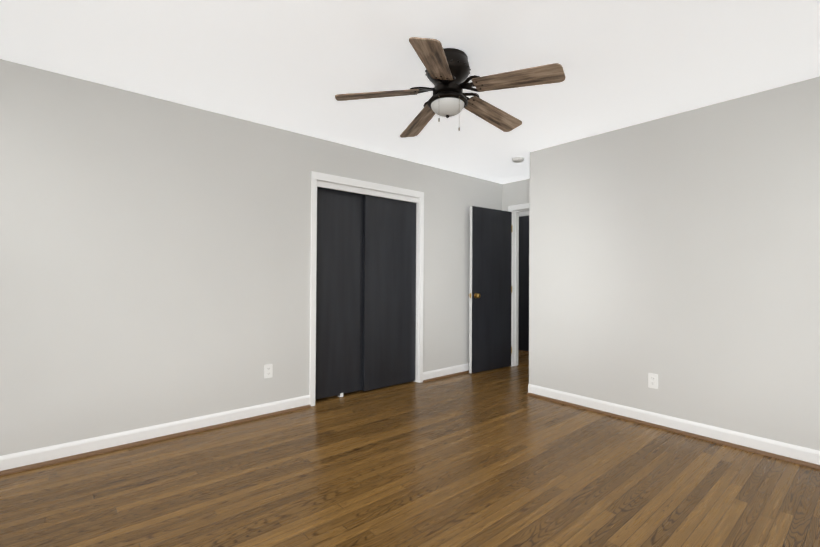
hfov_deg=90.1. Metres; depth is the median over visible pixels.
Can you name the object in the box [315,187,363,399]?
sliding door
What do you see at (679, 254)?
wall
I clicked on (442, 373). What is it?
baseboard
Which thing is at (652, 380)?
outlet
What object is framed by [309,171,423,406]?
trim
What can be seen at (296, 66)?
ceiling
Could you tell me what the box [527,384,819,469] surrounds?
baseboard
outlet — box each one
[264,364,272,377]
[648,373,657,388]
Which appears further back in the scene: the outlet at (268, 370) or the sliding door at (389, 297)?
the sliding door at (389, 297)
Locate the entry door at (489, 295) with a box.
[468,206,511,372]
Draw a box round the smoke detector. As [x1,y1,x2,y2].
[512,157,523,162]
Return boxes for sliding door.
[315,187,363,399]
[362,195,415,390]
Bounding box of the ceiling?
[0,0,819,183]
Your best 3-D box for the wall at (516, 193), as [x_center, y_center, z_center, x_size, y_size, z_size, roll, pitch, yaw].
[1.963,0.005,4.791,0.120,2.440,2.060,1,-1,-41]
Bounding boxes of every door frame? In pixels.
[508,203,528,366]
[519,211,528,215]
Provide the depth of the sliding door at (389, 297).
4.33 m
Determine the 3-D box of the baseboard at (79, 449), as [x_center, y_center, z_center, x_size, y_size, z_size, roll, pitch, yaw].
[-1.887,1.131,2.821,2.611,0.105,0.036,1,-1,-41]
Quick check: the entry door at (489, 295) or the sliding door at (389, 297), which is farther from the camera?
the entry door at (489, 295)
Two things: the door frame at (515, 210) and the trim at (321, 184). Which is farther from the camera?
the door frame at (515, 210)
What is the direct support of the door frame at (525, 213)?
attached to the wall
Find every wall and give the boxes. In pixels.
[0,59,502,455]
[502,179,528,210]
[529,76,819,450]
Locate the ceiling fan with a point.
(447, 70)
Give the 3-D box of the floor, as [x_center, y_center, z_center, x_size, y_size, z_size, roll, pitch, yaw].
[0.600,1.248,2.888,6.840,0.100,5.170,1,-1,-41]
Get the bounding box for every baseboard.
[0,395,310,475]
[423,363,468,381]
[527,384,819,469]
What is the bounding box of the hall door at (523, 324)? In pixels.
[518,216,528,350]
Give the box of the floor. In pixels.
[0,351,819,546]
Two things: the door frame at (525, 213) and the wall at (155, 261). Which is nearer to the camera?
the wall at (155, 261)
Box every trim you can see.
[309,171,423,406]
[317,181,418,202]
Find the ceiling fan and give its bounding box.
[335,37,565,137]
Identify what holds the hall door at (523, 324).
in the wall
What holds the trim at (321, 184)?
attached to the wall at (155, 261)
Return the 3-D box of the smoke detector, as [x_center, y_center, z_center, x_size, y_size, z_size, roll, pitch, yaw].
[1.148,-1.206,4.349,0.132,0.036,0.132,1,-1,-41]

